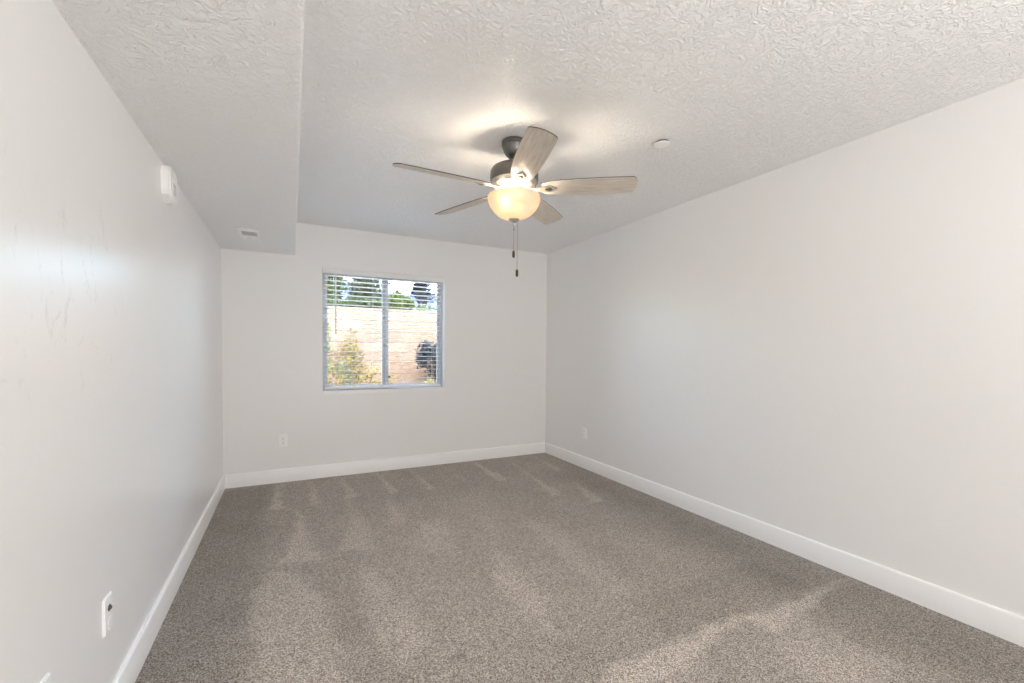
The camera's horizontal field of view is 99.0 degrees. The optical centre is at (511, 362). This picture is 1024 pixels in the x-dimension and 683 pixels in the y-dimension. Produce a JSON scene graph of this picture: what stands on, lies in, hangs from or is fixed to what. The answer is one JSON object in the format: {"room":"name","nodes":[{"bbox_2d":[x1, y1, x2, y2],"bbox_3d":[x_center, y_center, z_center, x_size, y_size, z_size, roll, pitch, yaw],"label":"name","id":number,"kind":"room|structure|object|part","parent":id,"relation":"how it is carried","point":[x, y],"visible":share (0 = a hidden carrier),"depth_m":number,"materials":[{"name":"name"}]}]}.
{"room":"empty bedroom","nodes":[
{"label":"empty bedroom","id":0,"kind":"room"},
{"bbox_2d":[0,0,222,682],"bbox_3d":[-1.061,0.001,0.778,0.115,2.640,7.115,0,2,-27],"label":"wall","id":1,"kind":"structure","parent":0,"point":[111,396],"depth_m":1.29,"materials":[{"name":"paint"}]},
{"bbox_2d":[40,672,50,682],"bbox_3d":[-1.127,0.825,1.054,0.009,0.120,0.072,0,2,-27],"label":"wall outlet","id":2,"kind":"object","parent":1,"relation":"attached to","point":[47,679],"visible":1,"depth_m":1.07,"materials":[{"name":"white plastic"}]},
{"bbox_2d":[102,591,112,637],"bbox_3d":[-1.314,0.818,1.428,0.013,0.120,0.072,0,2,-27],"label":"wall plate","id":3,"kind":"object","parent":1,"relation":"attached to","point":[107,604],"visible":1,"depth_m":1.42,"materials":[{"name":"white plastic"}]},
{"bbox_2d":[113,475,224,682],"bbox_3d":[-0.988,1.159,0.788,0.014,0.125,7.000,0,2,-27],"label":"baseboard","id":4,"kind":"structure","parent":1,"relation":"attached to","point":[131,667],"depth_m":2.02,"materials":[{"name":"white paint"}]},
{"bbox_2d":[161,165,176,205],"bbox_3d":[-1.665,-0.859,2.130,0.038,0.170,0.150,0,2,-27],"label":"wall sensor","id":5,"kind":"object","parent":1,"relation":"attached to","point":[168,176],"visible":1,"depth_m":2.08,"materials":[{"name":"white plastic"}]},
{"bbox_2d":[51,0,304,254],"bbox_3d":[-0.713,-1.065,0.857,0.587,0.308,7.000,0,2,-27],"label":"ceiling","id":6,"kind":"structure","parent":0,"point":[213,87],"depth_m":1.50,"materials":[{"name":"white paint"}]},
{"bbox_2d":[237,228,261,242],"bbox_3d":[-2.030,-0.982,3.394,0.140,0.020,0.370,0,2,-27],"label":"ceiling vent","id":7,"kind":"object","parent":6,"relation":"in","point":[245,234],"visible":1,"depth_m":3.37,"materials":[{"name":"white plastic"}]},
{"bbox_2d":[221,223,546,474],"bbox_3d":[-1.099,-0.107,4.682,3.349,2.640,0.115,0,2,-27],"label":"wall","id":8,"kind":"structure","parent":0,"point":[494,320],"depth_m":4.45,"materials":[{"name":"white paint"}]},
{"bbox_2d":[279,434,287,446],"bbox_3d":[-2.147,0.729,4.107,0.072,0.120,0.009,0,2,-27],"label":"wall outlet","id":9,"kind":"object","parent":8,"relation":"attached to","point":[283,442],"visible":1,"depth_m":4.10,"materials":[{"name":"white plastic"}]},
{"bbox_2d":[322,269,441,389],"bbox_3d":[-1.336,-0.326,4.611,1.228,1.202,0.064,0,2,-27],"label":"window","id":10,"kind":"structure","parent":8,"relation":"in","point":[439,315],"depth_m":4.61,"materials":[{"name":"grey plastic"}]},
{"bbox_3d":[-1.585,-0.325,4.476,0.628,1.170,0.020,0,2,-27],"label":"sash","id":11,"kind":"part","parent":10,"relation":"part of","materials":[{"name":"grey plastic"}]},
{"bbox_2d":[323,268,443,388],"bbox_3d":[-1.299,-0.335,4.539,1.222,1.179,0.070,0,2,-27],"label":"window blind","id":12,"kind":"object","parent":10,"relation":"attached to","point":[325,270],"visible":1,"depth_m":4.50,"materials":[{"name":"white plastic"}]},
{"bbox_3d":[-1.757,-0.317,4.316,0.002,1.132,0.056,0,2,-27],"label":"ladder cord","id":13,"kind":"part","parent":12,"relation":"part of","materials":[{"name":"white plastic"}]},
{"bbox_3d":[-1.316,0.243,4.558,1.170,0.022,0.050,0,2,-27],"label":"rail","id":14,"kind":"part","parent":12,"relation":"part of","materials":[{"name":"white plastic"}]},
{"bbox_3d":[-1.159,-0.320,4.619,0.002,1.132,0.056,0,2,-27],"label":"ladder cord","id":15,"kind":"part","parent":12,"relation":"part of","materials":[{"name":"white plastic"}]},
{"bbox_3d":[-0.865,-0.322,4.768,0.002,1.132,0.056,0,2,-27],"label":"ladder cord","id":16,"kind":"part","parent":12,"relation":"part of","materials":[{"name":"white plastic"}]},
{"bbox_3d":[-1.090,-0.328,4.754,0.628,1.170,0.020,0,2,-27],"label":"sash","id":17,"kind":"part","parent":10,"relation":"part of","materials":[{"name":"grey plastic"}]},
{"bbox_2d":[323,387,443,394],"bbox_3d":[-1.309,0.287,4.566,1.228,0.042,0.100,0,2,-27],"label":"trim","id":18,"kind":"structure","parent":8,"relation":"attached to","point":[410,389],"depth_m":4.50,"materials":[{"name":"white paint"}]},
{"bbox_2d":[225,442,544,488],"bbox_3d":[-1.079,1.052,4.656,3.335,0.125,0.014,0,2,-27],"label":"baseboard","id":19,"kind":"structure","parent":8,"relation":"attached to","point":[236,480],"depth_m":4.47,"materials":[{"name":"white paint"}]},
{"bbox_2d":[135,453,1023,682],"bbox_3d":[0.497,1.213,1.548,3.369,0.001,7.010,0,2,-27],"label":"floor","id":20,"kind":"structure","parent":0,"point":[539,567],"depth_m":2.20,"materials":[{"name":"carpet"}]},
{"bbox_2d":[297,0,1023,253],"bbox_3d":[0.520,-1.286,1.475,3.579,0.120,7.230,0,2,-27],"label":"ceiling","id":21,"kind":"structure","parent":0,"point":[739,91],"depth_m":1.98,"materials":[{"name":"white paint"}]},
{"bbox_2d":[393,126,637,276],"bbox_3d":[-0.031,-0.874,2.470,1.266,0.763,1.310,0,2,-27],"label":"ceiling fan","id":22,"kind":"object","parent":21,"relation":"hanging from","point":[515,198],"visible":1,"depth_m":2.40,"materials":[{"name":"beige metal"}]},
{"bbox_3d":[-0.359,-0.988,2.293,0.523,0.005,0.144,0,17,-28],"label":"blade","id":23,"kind":"part","parent":22,"relation":"part of","materials":[{"name":"beige wood"}]},
{"bbox_3d":[-0.294,-1.001,2.784,0.523,0.005,0.144,2,17,43],"label":"blade","id":24,"kind":"part","parent":22,"relation":"part of","materials":[{"name":"beige wood"}]},
{"bbox_3d":[0.011,-0.881,2.497,0.300,0.129,0.300,0,2,-27],"label":"lamp shade","id":25,"kind":"part","parent":22,"relation":"part of","materials":[{"name":"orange glass"}]},
{"bbox_3d":[0.088,-0.978,2.080,0.144,0.005,0.523,15,-1,-11],"label":"blade","id":26,"kind":"part","parent":22,"relation":"part of","materials":[{"name":"beige wood"}]},
{"bbox_3d":[0.194,-0.999,2.874,0.144,0.005,0.523,-15,-5,25],"label":"blade","id":27,"kind":"part","parent":22,"relation":"part of","materials":[{"name":"beige wood"}]},
{"bbox_3d":[0.430,-0.985,2.439,0.523,0.005,0.144,1,-13,8],"label":"blade","id":28,"kind":"part","parent":22,"relation":"part of","materials":[{"name":"beige wood"}]},
{"bbox_2d":[654,139,669,147],"bbox_3d":[0.849,-1.242,2.476,0.088,0.018,0.088,0,2,-27],"label":"sprinkler cover","id":29,"kind":"object","parent":21,"relation":"attached to","point":[662,143],"visible":1,"depth_m":2.46,"materials":[{"name":"grey plastic"}]},
{"bbox_2d":[545,78,1023,616],"bbox_3d":[2.028,-0.016,2.344,0.115,2.640,7.115,0,2,-27],"label":"wall","id":30,"kind":"structure","parent":0,"point":[827,347],"depth_m":2.51,"materials":[{"name":"white paint"}]},
{"bbox_2d":[582,427,586,438],"bbox_3d":[0.774,0.754,4.691,0.009,0.120,0.072,0,2,-27],"label":"wall outlet","id":31,"kind":"object","parent":30,"relation":"attached to","point":[584,430],"visible":1,"depth_m":4.68,"materials":[{"name":"white plastic"}]},
{"bbox_2d":[545,442,1023,646],"bbox_3d":[1.512,1.113,3.232,0.014,0.125,4.900,0,2,-27],"label":"baseboard","id":32,"kind":"structure","parent":30,"relation":"attached to","point":[1006,625],"depth_m":2.50,"materials":[{"name":"white paint"}]},
{"label":"outside","id":33,"kind":"structure","parent":0,"visible":0},
{"bbox_3d":[-6.273,-0.768,17.816,30.000,0.550,19.750,0,2,-27],"label":"ground","id":34,"kind":"structure","parent":33,"visible":0},
{"bbox_2d":[327,276,348,305],"bbox_3d":[-4.049,-1.665,9.307,1.081,1.820,0.647,-1,2,-40],"label":"leafy tree","id":35,"kind":"object","parent":34,"relation":"on","point":[329,277],"visible":0.09,"depth_m":9.43,"materials":[{"name":"green plant"}]},
{"bbox_2d":[327,295,390,308],"bbox_3d":[-3.162,-1.052,8.823,1.430,0.634,0.604,0,2,-27],"label":"bush","id":36,"kind":"object","parent":34,"relation":"on","point":[355,298],"visible":0.38,"depth_m":8.72,"materials":[{"name":"green plant"}]},
{"bbox_2d":[344,278,381,300],"bbox_3d":[-3.415,-2.099,10.362,1.313,2.644,0.724,0,2,-27],"label":"leafy tree","id":37,"kind":"object","parent":34,"relation":"on","point":[352,279],"visible":0.23,"depth_m":10.20,"materials":[{"name":"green plant"}]},
{"bbox_2d":[381,288,416,309],"bbox_3d":[-2.599,-1.206,9.761,0.864,0.907,0.652,0,2,-27],"label":"leafy tree","id":38,"kind":"object","parent":34,"relation":"on","point":[396,291],"visible":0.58,"depth_m":9.67,"materials":[{"name":"green plant"}]},
{"bbox_2d":[409,283,436,310],"bbox_3d":[-2.218,-1.609,10.713,0.759,1.665,0.724,0,2,-27],"label":"tree","id":39,"kind":"object","parent":34,"relation":"on","point":[413,284],"visible":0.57,"depth_m":10.65,"materials":[{"name":"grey plant"}]},
{"bbox_2d":[414,302,434,310],"bbox_3d":[-1.673,-1.026,9.622,1.014,0.566,0.590,0,2,-27],"label":"bush","id":40,"kind":"object","parent":34,"relation":"on","point":[428,306],"visible":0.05,"depth_m":9.38,"materials":[{"name":"green plant"}]},
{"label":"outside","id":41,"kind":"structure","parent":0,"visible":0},
{"bbox_3d":[-28.476,0.389,77.118,180.000,1.000,106.000,0,2,-27],"label":"ground","id":42,"kind":"structure","parent":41,"visible":0},
{"bbox_2d":[341,280,436,310],"bbox_3d":[-29.873,-9.809,101.884,160.000,20.001,50.000,0,2,-27],"label":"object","id":43,"kind":"object","parent":42,"relation":"on","point":[343,298],"visible":0.01,"depth_m":101.35,"materials":[{"name":"blue"}]},
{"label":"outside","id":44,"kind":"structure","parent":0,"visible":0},
{"bbox_3d":[-1.733,1.003,6.667,20.000,0.100,3.935,0,2,-27],"label":"ground","id":45,"kind":"structure","parent":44,"visible":0},
{"bbox_2d":[327,277,332,383],"bbox_3d":[-3.181,-0.422,7.280,0.385,2.753,0.395,0,2,-27],"label":"shrub","id":46,"kind":"object","parent":45,"relation":"on","point":[328,329],"visible":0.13,"depth_m":7.28,"materials":[{"name":"green plant"}]},
{"bbox_2d":[335,359,353,384],"bbox_3d":[-2.713,0.454,7.078,0.312,1.021,0.265,0,2,-27],"label":"sapling","id":47,"kind":"object","parent":45,"relation":"on","point":[341,363],"visible":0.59,"depth_m":7.08,"materials":[{"name":"green plant"}]},
{"bbox_2d":[327,327,365,385],"bbox_3d":[-2.957,0.151,7.816,0.688,1.582,0.440,0,2,-27],"label":"leafy shrub","id":48,"kind":"object","parent":45,"relation":"on","point":[343,346],"visible":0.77,"depth_m":7.84,"materials":[{"name":"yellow plant"}]},
{"bbox_2d":[351,362,396,384],"bbox_3d":[-2.466,0.464,7.523,1.015,0.982,0.516,0,2,-27],"label":"shrub","id":49,"kind":"object","parent":45,"relation":"on","point":[375,368],"visible":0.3,"depth_m":7.50,"materials":[{"name":"yellow plant"}]},
{"bbox_2d":[327,306,436,385],"bbox_3d":[-2.660,-0.050,8.482,18.000,1.990,0.300,0,2,-27],"label":"wall","id":50,"kind":"structure","parent":45,"relation":"on","point":[375,358],"depth_m":8.38,"materials":[{"name":"brick"}]},
{"bbox_2d":[414,339,435,382],"bbox_3d":[-1.474,0.239,8.379,0.795,1.402,0.579,0,2,-11],"label":"conifer","id":51,"kind":"object","parent":45,"relation":"on","point":[429,351],"visible":0.38,"depth_m":8.28,"materials":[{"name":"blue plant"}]},
{"bbox_2d":[421,379,435,382],"bbox_3d":[-1.343,0.584,7.945,0.729,0.736,0.387,0,2,-27],"label":"clump","id":52,"kind":"object","parent":45,"relation":"on","point":[429,380],"visible":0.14,"depth_m":7.82,"materials":[{"name":"yellow plant"}]}
]}

